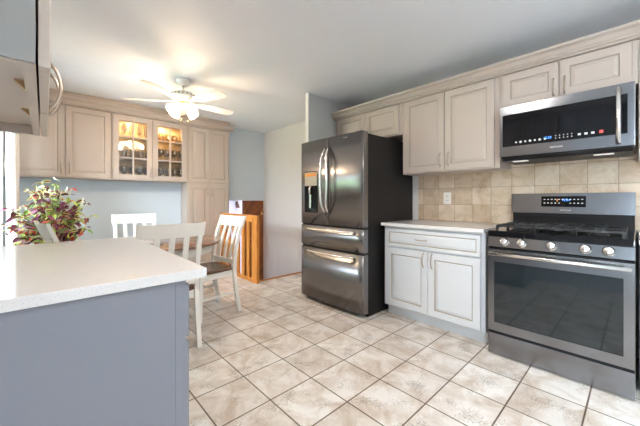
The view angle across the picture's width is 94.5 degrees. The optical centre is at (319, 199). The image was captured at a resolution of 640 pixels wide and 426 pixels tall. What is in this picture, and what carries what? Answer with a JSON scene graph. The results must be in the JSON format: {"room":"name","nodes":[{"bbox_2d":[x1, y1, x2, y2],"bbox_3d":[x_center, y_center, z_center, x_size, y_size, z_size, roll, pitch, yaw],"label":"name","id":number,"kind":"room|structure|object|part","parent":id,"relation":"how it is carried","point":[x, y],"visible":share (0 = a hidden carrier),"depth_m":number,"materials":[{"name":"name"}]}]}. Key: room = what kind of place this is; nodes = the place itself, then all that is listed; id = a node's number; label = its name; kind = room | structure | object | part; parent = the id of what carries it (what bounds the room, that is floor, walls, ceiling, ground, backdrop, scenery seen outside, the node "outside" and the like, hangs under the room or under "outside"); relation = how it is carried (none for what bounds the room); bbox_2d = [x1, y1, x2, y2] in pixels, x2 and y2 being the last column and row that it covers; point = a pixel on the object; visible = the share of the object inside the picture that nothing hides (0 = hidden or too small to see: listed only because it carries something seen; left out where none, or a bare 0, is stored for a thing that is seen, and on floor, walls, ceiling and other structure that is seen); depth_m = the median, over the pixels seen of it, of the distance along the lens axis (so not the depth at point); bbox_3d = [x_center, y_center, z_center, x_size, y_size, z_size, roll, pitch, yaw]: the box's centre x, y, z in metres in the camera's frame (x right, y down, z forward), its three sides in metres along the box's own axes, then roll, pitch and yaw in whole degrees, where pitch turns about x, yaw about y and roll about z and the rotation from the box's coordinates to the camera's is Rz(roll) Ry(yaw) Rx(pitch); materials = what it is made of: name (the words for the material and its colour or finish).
{"room":"kitchen","nodes":[
{"label":"kitchen","id":0,"kind":"room"},
{"bbox_2d":[3,176,4,245],"bbox_3d":[-1.302,0.020,0.802,0.150,2.640,7.250,0,0,-43],"label":"wall","id":1,"kind":"structure","parent":0,"point":[3,176],"depth_m":3.38,"materials":[{"name":"paint"}]},
{"bbox_2d":[0,132,2,245],"bbox_3d":[-2.953,-0.180,2.620,0.115,1.540,1.280,0,0,-43],"label":"window","id":2,"kind":"structure","parent":1,"relation":"in","point":[1,133],"depth_m":3.07,"materials":[{"name":"clear glass"}]},
{"bbox_2d":[0,0,62,136],"bbox_3d":[-0.937,-0.750,0.795,0.370,0.980,0.870,0,0,-43],"label":"upper cabinet","id":3,"kind":"object","parent":1,"relation":"attached to","point":[26,65],"visible":1,"depth_m":0.63,"materials":[{"name":"beige paint"}]},
{"bbox_3d":[-0.661,-0.751,0.460,0.316,0.978,0.004,0,0,-43],"label":"panel","id":4,"kind":"part","parent":3,"relation":"part of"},
{"bbox_3d":[-0.981,-0.745,1.053,0.018,0.970,0.428,0,0,-43],"label":"door","id":5,"kind":"part","parent":3,"relation":"part of","materials":[{"name":"beige paint"}]},
{"bbox_3d":[-0.685,-0.745,0.736,0.018,0.970,0.428,0,0,-43],"label":"door","id":6,"kind":"part","parent":3,"relation":"part of","materials":[{"name":"beige paint"}]},
{"bbox_3d":[-0.847,-0.335,0.943,0.035,0.140,0.013,0,0,-43],"label":"handle","id":7,"kind":"part","parent":3,"relation":"part of","materials":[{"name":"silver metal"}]},
{"bbox_3d":[-0.785,-0.335,0.878,0.035,0.140,0.013,0,0,-43],"label":"handle","id":8,"kind":"part","parent":3,"relation":"part of","materials":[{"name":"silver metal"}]},
{"bbox_3d":[-2.866,-1.045,2.673,0.112,0.024,1.420,0,0,-43],"label":"curtain rod","id":9,"kind":"object","parent":1,"relation":"attached to","visible":0},
{"bbox_2d":[5,132,19,245],"bbox_3d":[-3.136,0.030,3.026,0.098,2.100,0.304,0,0,-43],"label":"curtain","id":10,"kind":"object","parent":9,"relation":"hanging from","point":[12,157],"visible":0.4,"depth_m":2.93,"materials":[{"name":"white fabric"}]},
{"bbox_2d":[5,128,264,245],"bbox_3d":[-2.345,0.020,4.684,3.620,2.640,0.150,0,0,-43],"label":"wall","id":11,"kind":"structure","parent":0,"point":[246,147],"depth_m":4.33,"materials":[{"name":"paint"}]},
{"bbox_2d":[3,102,110,180],"bbox_3d":[-3.148,-0.703,3.606,0.971,0.875,0.330,0,0,-43],"label":"upper cabinet","id":12,"kind":"object","parent":11,"relation":"attached to","point":[77,143],"visible":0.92,"depth_m":3.56,"materials":[{"name":"beige paint"}]},
{"bbox_3d":[-3.223,-0.702,3.366,0.483,0.850,0.018,0,0,-43],"label":"door","id":13,"kind":"part","parent":12,"relation":"part of","materials":[{"name":"beige paint"}]},
{"bbox_3d":[-2.878,-0.702,3.688,0.440,0.850,0.018,0,0,-43],"label":"door","id":14,"kind":"part","parent":12,"relation":"part of","materials":[{"name":"beige paint"}]},
{"bbox_2d":[49,88,234,132],"bbox_3d":[-2.429,-1.185,4.074,2.657,0.086,0.108,0,0,-43],"label":"crown molding","id":15,"kind":"structure","parent":12,"relation":"attached to","point":[66,100],"depth_m":3.99,"materials":[{"name":"beige paint"}]},
{"bbox_2d":[109,113,186,182],"bbox_3d":[-2.446,-0.703,4.261,0.945,0.875,0.330,0,0,-43],"label":"upper cabinet","id":16,"kind":"object","parent":11,"relation":"attached to","point":[150,144],"visible":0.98,"depth_m":4.21,"materials":[{"name":"beige paint"}]},
{"bbox_3d":[-2.530,-0.702,4.012,0.458,0.850,0.018,0,0,-43],"label":"door","id":17,"kind":"part","parent":16,"relation":"part of","materials":[{"name":"beige paint"}]},
{"bbox_3d":[-2.554,-0.703,4.378,0.907,0.833,0.009,0,0,-43],"label":"panel","id":18,"kind":"part","parent":16,"relation":"part of","materials":[{"name":"clear glass"}]},
{"bbox_2d":[119,137,181,145],"bbox_3d":[-2.467,-0.846,4.284,0.907,0.008,0.244,0,0,-43],"label":"shelf","id":19,"kind":"object","parent":16,"relation":"attached to","point":[121,139],"depth_m":4.28,"materials":[{"name":"clear glass"}]},
{"bbox_2d":[119,158,181,163],"bbox_3d":[-2.467,-0.566,4.284,0.907,0.008,0.244,0,0,-43],"label":"shelf","id":20,"kind":"object","parent":16,"relation":"attached to","point":[126,160],"depth_m":4.26,"materials":[{"name":"clear glass"}]},
{"bbox_3d":[-2.191,-0.702,4.328,0.458,0.850,0.018,0,0,-43],"label":"door","id":21,"kind":"part","parent":16,"relation":"part of","materials":[{"name":"beige paint"}]},
{"bbox_2d":[242,201,262,279],"bbox_3d":[-1.253,1.126,5.628,0.433,2.228,0.119,0,0,-43],"label":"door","id":22,"kind":"structure","parent":11,"relation":"in","point":[248,207],"depth_m":5.67,"materials":[{"name":"wood"}]},
{"bbox_2d":[229,201,241,272],"bbox_3d":[-2.241,1.115,5.841,2.990,2.350,1.400,0,0,-43],"label":"wall","id":23,"kind":"structure","parent":0,"point":[232,204],"depth_m":6.93,"materials":[{"name":"white paint"}]},
{"bbox_2d":[306,93,350,141],"bbox_3d":[0.135,-0.080,3.869,0.804,2.439,0.051,0,0,-43],"label":"wall partition","id":24,"kind":"structure","parent":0,"point":[320,124],"depth_m":3.72,"materials":[{"name":"paint"}]},
{"bbox_3d":[-0.156,-0.080,3.598,0.010,2.439,0.051,0,0,-43],"label":"edge trim","id":25,"kind":"part","parent":24,"relation":"part of","materials":[{"name":"white paint"}]},
{"bbox_2d":[50,0,639,132],"bbox_3d":[0.022,-1.375,2.037,3.770,0.150,7.250,0,0,-43],"label":"ceiling","id":26,"kind":"structure","parent":0,"point":[265,56],"depth_m":2.47,"materials":[{"name":"paint"}]},
{"bbox_2d":[122,77,232,121],"bbox_3d":[-1.457,-1.066,3.233,1.093,0.466,1.130,0,0,-43],"label":"ceiling fan","id":27,"kind":"object","parent":26,"relation":"hanging from","point":[183,98],"visible":1,"depth_m":3.13,"materials":[{"name":"white metal"}]},
{"bbox_3d":[-1.852,-1.060,3.135,0.415,0.033,0.130,0,0,-10],"label":"blade","id":28,"kind":"part","parent":27,"relation":"part of","materials":[{"name":"white wood"}]},
{"bbox_3d":[-1.533,-1.060,2.826,0.130,0.033,0.415,0,0,8],"label":"blade","id":29,"kind":"part","parent":27,"relation":"part of","materials":[{"name":"white wood"}]},
{"bbox_3d":[-1.524,-0.961,3.092,0.138,0.134,0.115,0,0,-43],"label":"lamp shade","id":30,"kind":"part","parent":27,"relation":"part of","materials":[{"name":"white glass"}]},
{"bbox_3d":[-1.588,-0.961,3.244,0.115,0.134,0.138,0,0,-43],"label":"lamp shade","id":31,"kind":"part","parent":27,"relation":"part of","materials":[{"name":"white glass"}]},
{"bbox_3d":[-1.657,-1.060,3.534,0.130,0.033,0.415,0,0,-28],"label":"blade","id":32,"kind":"part","parent":27,"relation":"part of","materials":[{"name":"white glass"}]},
{"bbox_3d":[-1.372,-0.961,3.156,0.115,0.134,0.138,0,0,-43],"label":"lamp shade","id":33,"kind":"part","parent":27,"relation":"part of","materials":[{"name":"white glass"}]},
{"bbox_3d":[-1.436,-0.961,3.308,0.138,0.134,0.115,0,0,-43],"label":"lamp shade","id":34,"kind":"part","parent":27,"relation":"part of","materials":[{"name":"white glass"}]},
{"bbox_3d":[-1.141,-1.060,3.035,0.415,0.033,0.130,0,0,26],"label":"blade","id":35,"kind":"part","parent":27,"relation":"part of","materials":[{"name":"white wood"}]},
{"bbox_3d":[-1.222,-1.060,3.476,0.418,0.033,0.134,0,0,-43],"label":"blade","id":36,"kind":"part","parent":27,"relation":"part of","materials":[{"name":"white wood"}]},
{"bbox_2d":[186,273,639,425],"bbox_3d":[0.022,1.240,2.037,3.470,0.200,6.950,0,0,-43],"label":"floor","id":37,"kind":"structure","parent":0,"point":[290,357],"depth_m":1.90,"materials":[{"name":"tile"}]},
{"bbox_2d":[34,221,58,242],"bbox_3d":[-1.913,0.653,2.375,0.456,0.975,0.535,0,0,39],"label":"dining chair","id":38,"kind":"object","parent":37,"relation":"on","point":[46,231],"visible":0.12,"depth_m":2.09,"materials":[{"name":"white paint"}]},
{"bbox_2d":[0,280,188,425],"bbox_3d":[-1.020,0.698,1.142,0.706,0.884,1.067,0,0,-43],"label":"base cabinet","id":39,"kind":"object","parent":37,"relation":"on","point":[119,358],"visible":0.74,"depth_m":0.81,"materials":[{"name":"paint"}]},
{"bbox_2d":[0,237,206,312],"bbox_3d":[-1.028,0.240,1.151,0.725,0.030,1.134,0,0,-43],"label":"countertop","id":40,"kind":"structure","parent":39,"relation":"on","point":[31,275],"depth_m":0.96,"materials":[{"name":"stone"}]},
{"bbox_3d":[-0.616,0.364,1.167,0.018,0.172,0.513,0,0,-43],"label":"drawer","id":41,"kind":"part","parent":39,"relation":"part of","materials":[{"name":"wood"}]},
{"bbox_3d":[-0.616,0.745,1.167,0.018,0.560,0.513,0,0,-43],"label":"door","id":42,"kind":"part","parent":39,"relation":"part of","materials":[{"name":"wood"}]},
{"bbox_2d":[111,213,155,237],"bbox_3d":[-2.078,0.653,3.394,0.456,0.975,0.535,0,0,-43],"label":"dining chair","id":43,"kind":"object","parent":37,"relation":"on","point":[123,219],"visible":0.18,"depth_m":3.52,"materials":[{"name":"white paint"}]},
{"bbox_3d":[-2.338,0.667,3.380,0.034,0.945,0.148,0,0,-43],"label":"leg","id":44,"kind":"part","parent":43,"relation":"part of","materials":[{"name":"white paint"}]},
{"bbox_3d":[-2.232,0.221,3.559,0.456,0.109,0.085,0,0,-43],"label":"crest rail","id":45,"kind":"part","parent":43,"relation":"part of","materials":[{"name":"white paint"}]},
{"bbox_2d":[135,222,205,347],"bbox_3d":[-1.205,0.653,2.301,0.456,0.975,0.535,0,0,-41],"label":"dining chair","id":46,"kind":"object","parent":37,"relation":"on","point":[171,232],"visible":0.33,"depth_m":2.21,"materials":[{"name":"white wood"}]},
{"bbox_3d":[-1.058,0.221,2.131,0.456,0.109,0.085,0,0,-41],"label":"crest rail","id":47,"kind":"part","parent":46,"relation":"part of","materials":[{"name":"white paint"}]},
{"bbox_3d":[-1.126,0.630,2.210,0.366,0.050,0.022,0,0,-41],"label":"rail","id":48,"kind":"part","parent":46,"relation":"part of","materials":[{"name":"white paint"}]},
{"bbox_3d":[-1.245,0.691,2.346,0.440,0.025,0.410,0,0,-41],"label":"seat","id":49,"kind":"part","parent":46,"relation":"part of","materials":[{"name":"brown wood"}]},
{"bbox_3d":[-0.946,0.667,2.307,0.034,0.945,0.148,0,0,-41],"label":"leg","id":50,"kind":"part","parent":46,"relation":"part of","materials":[{"name":"white paint"}]},
{"bbox_2d":[134,235,220,314],"bbox_3d":[-1.529,0.760,2.813,1.120,0.740,1.120,0,0,-43],"label":"dining table","id":51,"kind":"object","parent":37,"relation":"on","point":[208,241],"visible":0.13,"depth_m":2.72,"materials":[{"name":"brown wood"}]},
{"bbox_2d":[181,125,228,263],"bbox_3d":[-1.851,0.000,4.815,0.676,2.280,0.330,0,0,-43],"label":"pantry cabinet","id":52,"kind":"object","parent":37,"relation":"on","point":[205,194],"visible":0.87,"depth_m":4.68,"materials":[{"name":"beige paint"}]},
{"bbox_3d":[-1.884,0.391,4.615,0.316,1.278,0.018,0,0,-43],"label":"door","id":53,"kind":"part","parent":52,"relation":"part of","materials":[{"name":"beige paint"}]},
{"bbox_3d":[-1.884,-0.700,4.615,0.316,0.856,0.018,0,0,-43],"label":"door","id":54,"kind":"part","parent":52,"relation":"part of","materials":[{"name":"beige paint"}]},
{"bbox_3d":[-1.650,0.391,4.833,0.316,1.278,0.018,0,0,-43],"label":"door","id":55,"kind":"part","parent":52,"relation":"part of","materials":[{"name":"beige paint"}]},
{"bbox_3d":[-1.650,-0.700,4.833,0.316,0.856,0.018,0,0,-43],"label":"door","id":56,"kind":"part","parent":52,"relation":"part of","materials":[{"name":"beige paint"}]},
{"bbox_2d":[199,215,246,323],"bbox_3d":[-1.099,0.653,3.047,0.456,0.975,0.535,0,0,40],"label":"dining chair","id":57,"kind":"object","parent":37,"relation":"on","point":[215,270],"visible":0.62,"depth_m":3.05,"materials":[{"name":"white paint"}]},
{"bbox_3d":[-1.108,0.921,2.740,0.046,0.439,0.054,0,0,40],"label":"leg","id":58,"kind":"part","parent":57,"relation":"part of","materials":[{"name":"white paint"}]},
{"bbox_3d":[-1.137,0.691,3.001,0.440,0.025,0.410,0,0,40],"label":"seat","id":59,"kind":"part","parent":57,"relation":"part of","materials":[{"name":"brown wood"}]},
{"bbox_3d":[-1.145,0.667,3.302,0.034,0.945,0.148,0,0,40],"label":"leg","id":60,"kind":"part","parent":57,"relation":"part of","materials":[{"name":"white paint"}]},
{"bbox_3d":[-1.021,0.630,3.139,0.366,0.050,0.022,0,0,40],"label":"rail","id":61,"kind":"part","parent":57,"relation":"part of","materials":[{"name":"white paint"}]},
{"bbox_3d":[-0.954,0.221,3.219,0.456,0.109,0.085,0,0,40],"label":"crest rail","id":62,"kind":"part","parent":57,"relation":"part of","materials":[{"name":"white paint"}]},
{"bbox_3d":[-0.839,0.667,3.045,0.034,0.945,0.148,0,0,40],"label":"leg","id":63,"kind":"part","parent":57,"relation":"part of","materials":[{"name":"white paint"}]},
{"bbox_2d":[220,213,258,283],"bbox_3d":[-1.228,0.675,4.440,0.044,0.930,1.130,0,0,-43],"label":"stair railing","id":64,"kind":"object","parent":37,"relation":"on","point":[254,219],"visible":0.5,"depth_m":4.21,"materials":[{"name":"orange wood"}]},
{"bbox_3d":[-1.593,0.675,4.832,0.044,0.930,0.060,0,0,-43],"label":"post","id":65,"kind":"part","parent":64,"relation":"part of","materials":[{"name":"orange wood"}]},
{"bbox_3d":[-1.254,0.258,4.468,0.040,0.095,0.934,0,0,-43],"label":"rail","id":66,"kind":"part","parent":64,"relation":"part of","materials":[{"name":"orange wood"}]},
{"bbox_3d":[-1.254,1.117,4.468,0.036,0.045,0.934,0,0,-43],"label":"rail","id":67,"kind":"part","parent":64,"relation":"part of","materials":[{"name":"orange wood"}]},
{"bbox_3d":[-0.889,0.677,4.076,0.044,0.925,0.135,0,0,-43],"label":"post","id":68,"kind":"part","parent":64,"relation":"part of","materials":[{"name":"orange wood"}]},
{"bbox_2d":[302,130,412,316],"bbox_3d":[0.392,0.233,3.418,1.004,1.815,0.925,0,0,-43],"label":"refrigerator","id":69,"kind":"object","parent":37,"relation":"on","point":[353,183],"visible":0.99,"depth_m":3.03,"materials":[{"name":"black metal"}]},
{"bbox_3d":[-0.111,-0.035,3.321,0.041,0.250,0.030,0,0,-43],"label":"dispenser lever","id":70,"kind":"part","parent":69,"relation":"part of","materials":[{"name":"metal"}]},
{"bbox_3d":[-0.105,-0.235,3.334,0.003,0.150,0.214,0,0,-40],"label":"dispenser panel","id":71,"kind":"part","parent":69,"relation":"part of","materials":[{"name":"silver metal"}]},
{"bbox_3d":[-0.044,-0.198,3.329,0.090,0.925,0.460,0,0,-43],"label":"door","id":72,"kind":"part","parent":69,"relation":"part of","materials":[{"name":"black metal"}]},
{"bbox_3d":[0.031,-0.203,3.122,0.086,0.724,0.035,0,0,-13],"label":"handle","id":73,"kind":"part","parent":69,"relation":"part of","materials":[{"name":"metal"}]},
{"bbox_3d":[0.072,-0.203,3.079,0.035,0.724,0.086,0,0,17],"label":"handle","id":74,"kind":"part","parent":69,"relation":"part of","materials":[{"name":"metal"}]},
{"bbox_3d":[0.068,0.562,3.106,0.080,0.020,0.711,0,0,-43],"label":"handle","id":75,"kind":"part","parent":69,"relation":"part of","materials":[{"name":"metal"}]},
{"bbox_3d":[0.068,0.315,3.106,0.080,0.020,0.711,0,0,-43],"label":"handle","id":76,"kind":"part","parent":69,"relation":"part of","materials":[{"name":"metal"}]},
{"bbox_3d":[0.114,0.812,3.159,0.090,0.565,0.925,0,0,-43],"label":"drawer","id":77,"kind":"part","parent":69,"relation":"part of","materials":[{"name":"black metal"}]},
{"bbox_3d":[0.114,0.396,3.159,0.090,0.224,0.925,0,0,-43],"label":"drawer","id":78,"kind":"part","parent":69,"relation":"part of","materials":[{"name":"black metal"}]},
{"bbox_3d":[0.273,-0.198,2.989,0.090,0.925,0.460,0,0,-43],"label":"door","id":79,"kind":"part","parent":69,"relation":"part of","materials":[{"name":"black metal"}]},
{"bbox_2d":[385,226,489,343],"bbox_3d":[1.180,0.698,2.837,0.678,0.884,0.930,0,0,-43],"label":"base cabinet","id":80,"kind":"object","parent":37,"relation":"on","point":[436,278],"visible":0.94,"depth_m":2.55,"materials":[{"name":"paint"}]},
{"bbox_3d":[0.813,0.745,2.794,0.018,0.560,0.432,0,0,-43],"label":"door","id":81,"kind":"part","parent":80,"relation":"part of","materials":[{"name":"paint"}]},
{"bbox_3d":[0.962,0.364,2.634,0.018,0.172,0.870,0,0,-43],"label":"drawer","id":82,"kind":"part","parent":80,"relation":"part of","materials":[{"name":"paint"}]},
{"bbox_2d":[381,220,501,232],"bbox_3d":[1.174,0.240,2.843,0.659,0.030,0.947,0,0,-43],"label":"countertop","id":83,"kind":"structure","parent":80,"relation":"on","point":[424,224],"depth_m":2.70,"materials":[{"name":"stone"}]},
{"bbox_3d":[1.112,0.745,2.474,0.018,0.560,0.432,0,0,-43],"label":"door","id":84,"kind":"part","parent":80,"relation":"part of","materials":[{"name":"paint"}]},
{"bbox_2d":[487,192,635,400],"bbox_3d":[1.738,0.542,2.145,0.752,1.195,0.752,0,0,-43],"label":"gas range","id":85,"kind":"object","parent":37,"relation":"on","point":[561,274],"visible":1,"depth_m":1.93,"materials":[{"name":"silver metal"}]},
{"bbox_3d":[1.315,0.301,2.118,0.045,0.060,0.060,0,0,-43],"label":"knob","id":86,"kind":"part","parent":85,"relation":"part of","materials":[{"name":"metal"}]},
{"bbox_3d":[1.496,0.215,2.215,0.100,0.020,0.100,0,0,-43],"label":"burner","id":87,"kind":"part","parent":85,"relation":"part of","materials":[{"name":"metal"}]},
{"bbox_3d":[1.386,0.301,2.042,0.045,0.060,0.060,0,0,-43],"label":"knob","id":88,"kind":"part","parent":85,"relation":"part of","materials":[{"name":"metal"}]},
{"bbox_3d":[1.499,0.301,1.921,0.045,0.060,0.060,0,0,-43],"label":"knob","id":89,"kind":"part","parent":85,"relation":"part of","materials":[{"name":"metal"}]},
{"bbox_3d":[1.486,0.388,1.910,0.064,0.025,0.728,0,0,-43],"label":"handle","id":90,"kind":"part","parent":85,"relation":"part of","materials":[{"name":"metal"}]},
{"bbox_3d":[1.513,0.657,1.936,0.014,0.599,0.752,0,0,-43],"label":"oven door","id":91,"kind":"part","parent":85,"relation":"part of","materials":[{"name":"silver metal"}]},
{"bbox_3d":[1.523,1.052,1.946,0.028,0.151,0.752,0,0,-43],"label":"drawer","id":92,"kind":"part","parent":85,"relation":"part of","materials":[{"name":"silver metal"}]},
{"bbox_3d":[1.519,0.304,1.942,0.040,0.071,0.752,0,0,-43],"label":"control panel","id":93,"kind":"part","parent":85,"relation":"part of","materials":[{"name":"silver metal"}]},
{"bbox_2d":[488,227,635,246],"bbox_3d":[1.742,0.246,2.150,0.630,0.042,0.752,0,0,-43],"label":"cooktop","id":94,"kind":"object","parent":85,"relation":"in","point":[558,237],"depth_m":1.93,"materials":[{"name":"black metal"}]},
{"bbox_3d":[1.967,0.123,2.359,0.016,0.023,0.712,0,0,-43],"label":"vent trim","id":95,"kind":"part","parent":85,"relation":"part of","materials":[{"name":"metal"}]},
{"bbox_3d":[1.611,0.301,1.801,0.045,0.060,0.060,0,0,-43],"label":"knob","id":96,"kind":"part","parent":85,"relation":"part of","materials":[{"name":"metal"}]},
{"bbox_3d":[1.789,0.215,1.901,0.100,0.020,0.100,0,0,-43],"label":"burner","id":97,"kind":"part","parent":85,"relation":"part of","materials":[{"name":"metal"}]},
{"bbox_3d":[1.682,0.301,1.725,0.045,0.060,0.060,0,0,-43],"label":"knob","id":98,"kind":"part","parent":85,"relation":"part of","materials":[{"name":"metal"}]},
{"bbox_2d":[639,245,639,346],"bbox_3d":[2.292,0.698,1.645,0.678,0.884,0.700,0,0,-43],"label":"base cabinet","id":99,"kind":"object","parent":37,"relation":"on","point":[639,245],"visible":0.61,"depth_m":2.09,"materials":[{"name":"paint"}]},
{"bbox_3d":[-2.405,0.860,2.652,0.310,0.563,0.310,0,0,-43],"label":"plant stand","id":100,"kind":"object","parent":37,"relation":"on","visible":0},
{"bbox_2d":[0,177,97,244],"bbox_3d":[-2.440,0.186,2.635,0.594,0.782,0.655,0,0,16],"label":"potted coleus","id":101,"kind":"object","parent":100,"relation":"on","point":[62,225],"visible":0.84,"depth_m":2.58,"materials":[{"name":"plant"}]},
{"bbox_2d":[263,40,639,357],"bbox_3d":[1.341,0.520,3.267,0.162,3.640,7.250,0,0,-43],"label":"wall","id":102,"kind":"structure","parent":0,"point":[482,197],"depth_m":3.04,"materials":[{"name":"tile"}]},
{"bbox_2d":[259,271,301,281],"bbox_3d":[-0.526,1.149,4.449,0.979,0.042,0.025,0,0,-43],"label":"trim","id":103,"kind":"structure","parent":102,"relation":"attached to","point":[301,271],"depth_m":4.37,"materials":[{"name":"orange wood"}]},
{"bbox_2d":[337,103,402,140],"bbox_3d":[0.655,-0.873,3.622,0.380,0.335,0.975,0,0,-43],"label":"upper cabinet","id":104,"kind":"object","parent":102,"relation":"attached to","point":[387,122],"visible":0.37,"depth_m":3.38,"materials":[{"name":"beige paint"}]},
{"bbox_3d":[0.386,-0.875,3.691,0.018,0.315,0.448,0,0,-43],"label":"door","id":105,"kind":"part","parent":104,"relation":"part of","materials":[{"name":"beige paint"}]},
{"bbox_3d":[0.697,-0.875,3.358,0.018,0.315,0.451,0,0,-43],"label":"door","id":106,"kind":"part","parent":104,"relation":"part of","materials":[{"name":"beige paint"}]},
{"bbox_2d":[444,192,450,203],"bbox_3d":[1.348,-0.018,3.134,0.008,0.125,0.080,0,0,-43],"label":"electrical outlet","id":107,"kind":"object","parent":102,"relation":"attached to","point":[447,195],"visible":1,"depth_m":3.13,"materials":[{"name":"plastic"}]},
{"bbox_2d":[403,77,510,175],"bbox_3d":[1.304,-0.655,2.926,0.380,0.770,0.922,0,0,-43],"label":"upper cabinet","id":108,"kind":"object","parent":102,"relation":"attached to","point":[454,131],"visible":0.99,"depth_m":2.76,"materials":[{"name":"beige paint"}]},
{"bbox_3d":[1.043,-0.657,2.987,0.018,0.750,0.427,0,0,-43],"label":"door","id":109,"kind":"part","parent":108,"relation":"part of","materials":[{"name":"beige paint"}]},
{"bbox_3d":[1.338,-0.657,2.671,0.018,0.750,0.427,0,0,-43],"label":"door","id":110,"kind":"part","parent":108,"relation":"part of","materials":[{"name":"beige paint"}]},
{"bbox_2d":[500,39,637,107],"bbox_3d":[1.890,-0.897,2.298,0.380,0.285,0.790,0,0,-43],"label":"upper cabinet","id":111,"kind":"object","parent":102,"relation":"attached to","point":[617,64],"visible":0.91,"depth_m":2.14,"materials":[{"name":"beige paint"}]},
{"bbox_3d":[1.650,-0.897,2.336,0.018,0.269,0.368,0,0,-43],"label":"door","id":112,"kind":"part","parent":111,"relation":"part of","materials":[{"name":"beige paint"}]},
{"bbox_3d":[1.738,-0.845,2.208,0.035,0.135,0.013,0,0,-43],"label":"handle","id":113,"kind":"part","parent":111,"relation":"part of","materials":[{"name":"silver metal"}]},
{"bbox_3d":[1.783,-0.845,2.159,0.035,0.135,0.013,0,0,-43],"label":"handle","id":114,"kind":"part","parent":111,"relation":"part of","materials":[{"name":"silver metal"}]},
{"bbox_2d":[500,81,634,164],"bbox_3d":[1.843,-0.525,2.242,0.500,0.432,0.748,0,0,-43],"label":"microwave","id":115,"kind":"object","parent":111,"relation":"attached to","point":[598,123],"visible":1,"depth_m":2.07,"materials":[{"name":"silver metal"}]},
{"bbox_3d":[1.694,-0.545,2.111,0.002,0.250,0.693,0,0,-43],"label":"door glass","id":116,"kind":"part","parent":115,"relation":"part of","materials":[{"name":"black glass"}]},
{"bbox_2d":[502,147,633,164],"bbox_3d":[1.871,-0.324,2.268,0.400,0.022,0.728,0,0,-43],"label":"microwave underside","id":117,"kind":"object","parent":115,"relation":"attached to","point":[610,152],"depth_m":2.15,"materials":[{"name":"metal"}]},
{"bbox_3d":[1.885,-0.535,1.870,0.052,0.350,0.025,0,0,-43],"label":"handle","id":118,"kind":"part","parent":115,"relation":"part of","materials":[{"name":"metal"}]},
{"bbox_3d":[1.906,-0.897,2.061,0.018,0.269,0.371,0,0,-43],"label":"door","id":119,"kind":"part","parent":111,"relation":"part of","materials":[{"name":"beige paint"}]},
{"bbox_2d":[639,39,639,161],"bbox_3d":[2.386,-0.655,1.766,0.380,0.770,0.660,0,0,-43],"label":"upper cabinet","id":120,"kind":"object","parent":102,"relation":"attached to","point":[639,39],"visible":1,"depth_m":1.91,"materials":[{"name":"beige paint"}]},
{"bbox_2d":[330,20,639,120],"bbox_3d":[1.327,-1.081,2.639,0.120,0.081,3.370,0,0,-43],"label":"crown molding","id":121,"kind":"structure","parent":120,"relation":"attached to","point":[628,32],"depth_m":2.38,"materials":[{"name":"beige paint"}]}
]}

